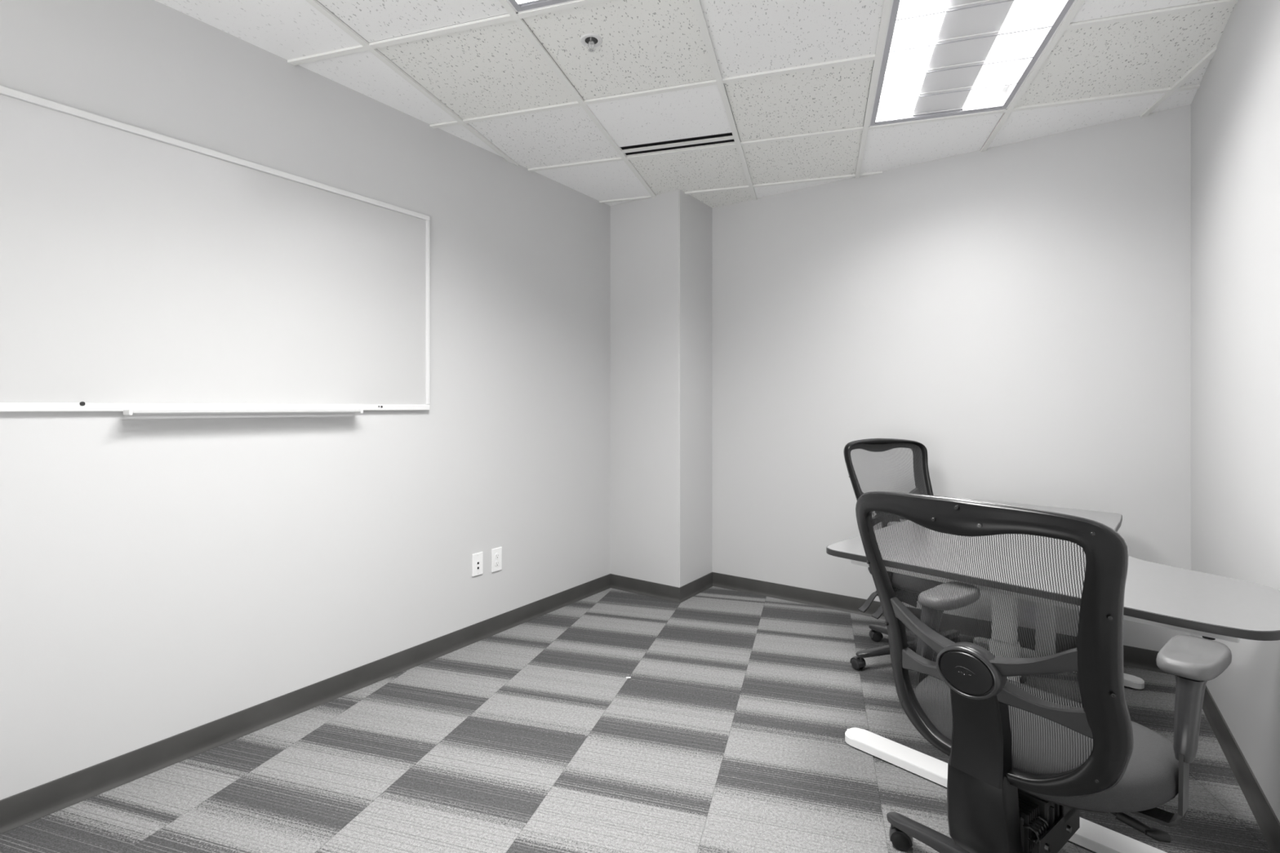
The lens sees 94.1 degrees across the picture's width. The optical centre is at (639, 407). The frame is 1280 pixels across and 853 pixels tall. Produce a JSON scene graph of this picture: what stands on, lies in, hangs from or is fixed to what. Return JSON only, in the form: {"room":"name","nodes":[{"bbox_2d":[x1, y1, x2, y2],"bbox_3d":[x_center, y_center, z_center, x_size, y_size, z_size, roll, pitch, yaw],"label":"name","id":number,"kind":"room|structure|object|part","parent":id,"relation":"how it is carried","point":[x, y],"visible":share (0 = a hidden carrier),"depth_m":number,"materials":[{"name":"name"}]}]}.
{"room":"office","nodes":[
{"label":"office","id":0,"kind":"room"},
{"bbox_2d":[0,0,610,799],"bbox_3d":[-1.418,-0.158,2.357,0.120,2.720,5.175,0,0,35],"label":"wall","id":1,"kind":"structure","parent":0,"point":[162,576],"depth_m":2.31,"materials":[{"name":"white paint"}]},
{"bbox_2d":[0,85,429,415],"bbox_3d":[-1.506,-0.442,2.062,0.074,0.931,1.832,0,0,35],"label":"whiteboard","id":2,"kind":"object","parent":1,"relation":"attached to","point":[143,272],"visible":1,"depth_m":2.05,"materials":[{"name":"white plastic"}]},
{"bbox_2d":[133,409,360,414],"bbox_3d":[-1.402,0.015,2.196,0.055,0.014,0.760,0,0,35],"label":"tray","id":3,"kind":"object","parent":2,"relation":"on","point":[135,411],"depth_m":2.11,"materials":[{"name":"white metal"}]},
{"bbox_2d":[0,573,610,834],"bbox_3d":[-1.486,1.157,2.143,0.014,0.090,4.507,0,0,35],"label":"baseboard","id":4,"kind":"structure","parent":1,"relation":"attached to","point":[18,810],"depth_m":2.19,"materials":[{"name":"plastic"}]},
{"bbox_2d":[471,551,483,576],"bbox_3d":[-0.837,0.807,3.074,0.008,0.115,0.068,0,0,35],"label":"outlet","id":5,"kind":"object","parent":1,"relation":"attached to","point":[477,558],"visible":1,"depth_m":3.07,"materials":[{"name":"white plastic"}]},
{"bbox_2d":[491,546,502,572],"bbox_3d":[-0.764,0.810,3.179,0.008,0.123,0.069,0,0,35],"label":"power outlet","id":6,"kind":"object","parent":1,"relation":"attached to","point":[496,553],"visible":1,"depth_m":3.17,"materials":[{"name":"plastic"}]},
{"bbox_2d":[494,560,499,566],"bbox_3d":[-0.761,0.830,3.177,0.002,0.033,0.033,0,0,35],"label":"receptacle","id":7,"kind":"object","parent":6,"relation":"attached to","point":[496,562],"depth_m":3.18,"materials":[{"name":"plastic"}]},
{"bbox_2d":[494,552,499,559],"bbox_3d":[-0.761,0.790,3.177,0.002,0.033,0.033,0,0,35],"label":"receptacle","id":8,"kind":"object","parent":6,"relation":"attached to","point":[496,554],"depth_m":3.18,"materials":[{"name":"plastic"}]},
{"bbox_2d":[0,586,1271,852],"bbox_3d":[-0.164,1.252,1.479,3.182,0.100,5.175,0,0,35],"label":"floor","id":9,"kind":"structure","parent":0,"point":[728,726],"depth_m":2.02,"materials":[{"name":"carpet"}]},
{"bbox_2d":[843,438,1026,683],"bbox_3d":[1.295,0.680,2.779,0.738,1.043,0.678,0,0,-19],"label":"chair","id":10,"kind":"object","parent":9,"relation":"on","point":[922,483],"visible":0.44,"depth_m":3.02,"materials":[{"name":"grey fabric"}]},
{"bbox_3d":[1.113,0.853,2.676,0.333,0.076,0.043,0,0,-25],"label":"paddle lever","id":11,"kind":"part","parent":10,"relation":"part of","materials":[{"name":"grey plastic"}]},
{"bbox_3d":[1.260,0.446,3.007,0.502,0.568,0.218,0,0,-19],"label":"frame","id":12,"kind":"part","parent":10,"relation":"part of","materials":[{"name":"black plastic"}]},
{"bbox_3d":[1.141,0.853,2.596,0.333,0.076,0.043,0,0,-25],"label":"paddle lever","id":13,"kind":"part","parent":10,"relation":"part of","materials":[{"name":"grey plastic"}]},
{"bbox_3d":[1.339,0.759,2.779,0.512,0.090,0.436,0,0,-19],"label":"seat","id":14,"kind":"part","parent":10,"relation":"part of","materials":[{"name":"grey fabric"}]},
{"bbox_3d":[1.241,0.864,2.780,0.004,0.095,0.290,0,0,-19],"label":"plate","id":15,"kind":"part","parent":10,"relation":"part of","materials":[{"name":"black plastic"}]},
{"bbox_2d":[855,491,1231,852],"bbox_3d":[0.866,0.688,1.368,0.718,1.024,0.672,0,0,-37],"label":"chair","id":16,"kind":"object","parent":9,"relation":"on","point":[1024,761],"visible":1,"depth_m":1.17,"materials":[{"name":"black plastic"}]},
{"bbox_3d":[0.787,0.612,1.612,0.121,0.149,0.048,0,0,-37],"label":"arm post","id":17,"kind":"part","parent":16,"relation":"part of","materials":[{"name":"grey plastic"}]},
{"bbox_3d":[0.679,0.461,1.206,0.218,0.568,0.502,0,0,-37],"label":"frame","id":18,"kind":"part","parent":16,"relation":"part of","materials":[{"name":"black plastic"}]},
{"bbox_3d":[0.900,0.741,1.370,0.436,0.090,0.512,0,0,-37],"label":"seat","id":19,"kind":"part","parent":16,"relation":"part of","materials":[{"name":"grey fabric"}]},
{"bbox_3d":[0.901,0.864,1.256,0.290,0.095,0.004,0,0,-36],"label":"plate","id":20,"kind":"part","parent":16,"relation":"part of","materials":[{"name":"black plastic"}]},
{"bbox_3d":[0.990,0.851,1.242,0.174,0.039,0.037,0,0,39],"label":"height lever","id":21,"kind":"part","parent":16,"relation":"part of","materials":[{"name":"black plastic"}]},
{"bbox_3d":[1.098,0.612,1.191,0.121,0.149,0.048,0,0,-36],"label":"arm post","id":22,"kind":"part","parent":16,"relation":"part of","materials":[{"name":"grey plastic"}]},
{"bbox_2d":[826,499,1279,852],"bbox_3d":[1.536,0.837,2.144,1.590,0.730,1.108,0,0,-43],"label":"desk","id":23,"kind":"object","parent":9,"relation":"on","point":[1211,606],"visible":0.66,"depth_m":1.67,"materials":[{"name":"grey laminate"}]},
{"bbox_3d":[1.034,0.506,1.673,0.050,0.031,0.917,0,0,-43],"label":"support rail","id":24,"kind":"part","parent":23,"relation":"part of","materials":[{"name":"grey metal"}]},
{"bbox_2d":[610,189,712,587],"bbox_3d":[0.145,-0.098,4.013,0.540,2.600,0.428,0,0,35],"label":"wall column","id":25,"kind":"structure","parent":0,"point":[661,245],"depth_m":3.84,"materials":[{"name":"white paint"}]},
{"bbox_2d":[610,573,679,603],"bbox_3d":[0.024,1.157,3.828,0.554,0.090,0.014,0,0,35],"label":"baseboard","id":26,"kind":"structure","parent":25,"relation":"attached to","point":[664,592],"depth_m":3.82,"materials":[{"name":"plastic"}]},
{"bbox_2d":[680,572,713,603],"bbox_3d":[0.368,1.157,3.849,0.014,0.090,0.442,0,0,35],"label":"baseboard","id":27,"kind":"structure","parent":25,"relation":"attached to","point":[687,591],"depth_m":3.84,"materials":[{"name":"plastic"}]},
{"bbox_2d":[155,0,1235,208],"bbox_3d":[-0.164,-1.360,1.479,2.942,0.016,4.935,0,0,35],"label":"ceiling","id":28,"kind":"structure","parent":0,"point":[495,68],"depth_m":2.38,"materials":[{"name":"tile"}]},
{"bbox_2d":[506,0,579,13],"bbox_3d":[-0.310,-1.392,1.379,0.586,0.091,1.195,0,0,17],"label":"ceiling light","id":29,"kind":"object","parent":28,"relation":"attached to","point":[518,6],"visible":1,"depth_m":1.99,"materials":[{"name":"white plastic"}]},
{"bbox_3d":[-0.151,-1.363,1.914,0.532,0.030,0.003,0,0,17],"label":"louver blade","id":30,"kind":"part","parent":29,"relation":"part of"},
{"bbox_2d":[580,33,602,52],"bbox_3d":[-0.179,-1.335,2.193,0.082,0.039,0.082,0,0,6],"label":"sprinkler","id":31,"kind":"object","parent":28,"relation":"attached to","point":[588,40],"visible":1,"depth_m":2.19,"materials":[{"name":"white metal"}]},
{"bbox_2d":[585,36,598,44],"bbox_3d":[-0.179,-1.351,2.193,0.051,0.001,0.051,0,0,6],"label":"cup","id":32,"kind":"object","parent":31,"relation":"on","point":[588,40],"depth_m":2.19,"materials":[{"name":"metal"}]},
{"bbox_2d":[586,79,735,157],"bbox_3d":[0.124,-1.370,2.839,0.592,0.050,0.592,0,0,17],"label":"ceiling vent","id":33,"kind":"object","parent":28,"relation":"in","point":[696,117],"visible":0.84,"depth_m":2.81,"materials":[{"name":"metal"}]},
{"bbox_3d":[0.191,-1.350,3.063,0.592,0.009,0.125,0,0,17],"label":"slot frame","id":34,"kind":"part","parent":33,"relation":"part of","materials":[{"name":"paint"}]},
{"bbox_2d":[287,0,1238,203],"bbox_3d":[-0.164,-1.347,1.479,2.942,0.010,4.935,0,0,35],"label":"ceiling grid","id":35,"kind":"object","parent":28,"relation":"attached to","point":[517,18],"depth_m":2.45,"materials":[{"name":"metal"}]},
{"bbox_2d":[868,0,1076,126],"bbox_3d":[1.206,-1.392,2.200,0.586,0.091,1.195,0,0,17],"label":"ceiling light","id":36,"kind":"object","parent":28,"relation":"attached to","point":[940,59],"visible":0.97,"depth_m":2.31,"materials":[{"name":"white plastic"}]},
{"bbox_2d":[878,0,945,110],"bbox_3d":[1.034,-1.407,2.251,0.164,0.018,1.141,0,0,17],"label":"diffuser","id":37,"kind":"object","parent":36,"relation":"attached to","point":[926,26],"depth_m":2.36,"materials":[{"name":"white plastic"}]},
{"bbox_3d":[1.365,-1.363,2.735,0.532,0.030,0.003,0,0,17],"label":"louver blade","id":38,"kind":"part","parent":36,"relation":"part of","materials":[{"name":"white metal"}]},
{"bbox_3d":[1.145,-1.363,1.994,0.532,0.030,0.003,0,0,17],"label":"louver blade","id":39,"kind":"part","parent":36,"relation":"part of","materials":[{"name":"white metal"}]},
{"bbox_3d":[1.310,-1.363,2.550,0.532,0.030,0.003,0,0,16],"label":"louver blade","id":40,"kind":"part","parent":36,"relation":"part of","materials":[{"name":"white metal"}]},
{"bbox_3d":[1.255,-1.363,2.365,0.532,0.030,0.003,0,0,17],"label":"louver blade","id":41,"kind":"part","parent":36,"relation":"part of","materials":[{"name":"white metal"}]},
{"bbox_2d":[912,0,1013,115],"bbox_3d":[1.206,-1.390,2.200,0.208,0.060,1.141,0,0,17],"label":"diffuser","id":42,"kind":"object","parent":36,"relation":"on","point":[963,36],"depth_m":2.29,"materials":[{"name":"white plastic"}]},
{"bbox_3d":[1.200,-1.363,2.180,0.532,0.030,0.003,0,0,17],"label":"louver blade","id":43,"kind":"part","parent":36,"relation":"part of","materials":[{"name":"white metal"}]},
{"bbox_2d":[967,0,1054,98],"bbox_3d":[1.379,-1.407,2.149,0.164,0.018,1.141,0,0,17],"label":"diffuser","id":44,"kind":"object","parent":36,"relation":"attached to","point":[1021,11],"depth_m":2.29,"materials":[{"name":"white plastic"}]},
{"bbox_2d":[712,104,1191,651],"bbox_3d":[1.286,-0.158,3.549,2.942,2.720,0.120,0,0,35],"label":"wall","id":45,"kind":"structure","parent":0,"point":[1019,313],"depth_m":3.15,"materials":[{"name":"white paint"}]},
{"bbox_2d":[712,572,1173,675],"bbox_3d":[1.469,1.157,3.339,2.402,0.090,0.014,0,0,35],"label":"baseboard","id":46,"kind":"structure","parent":45,"relation":"attached to","point":[1135,657],"depth_m":3.52,"materials":[{"name":"plastic"}]},
{"bbox_2d":[1191,0,1279,822],"bbox_3d":[1.091,-0.158,0.601,0.120,2.720,5.175,0,0,35],"label":"wall","id":47,"kind":"structure","parent":0,"point":[1235,108],"depth_m":1.94,"materials":[{"name":"white paint"}]},
{"bbox_2d":[1202,685,1279,852],"bbox_3d":[1.036,1.157,0.639,0.014,0.090,4.935,0,0,35],"label":"baseboard","id":48,"kind":"structure","parent":47,"relation":"attached to","point":[1268,822],"depth_m":1.87,"materials":[{"name":"plastic"}]}
]}

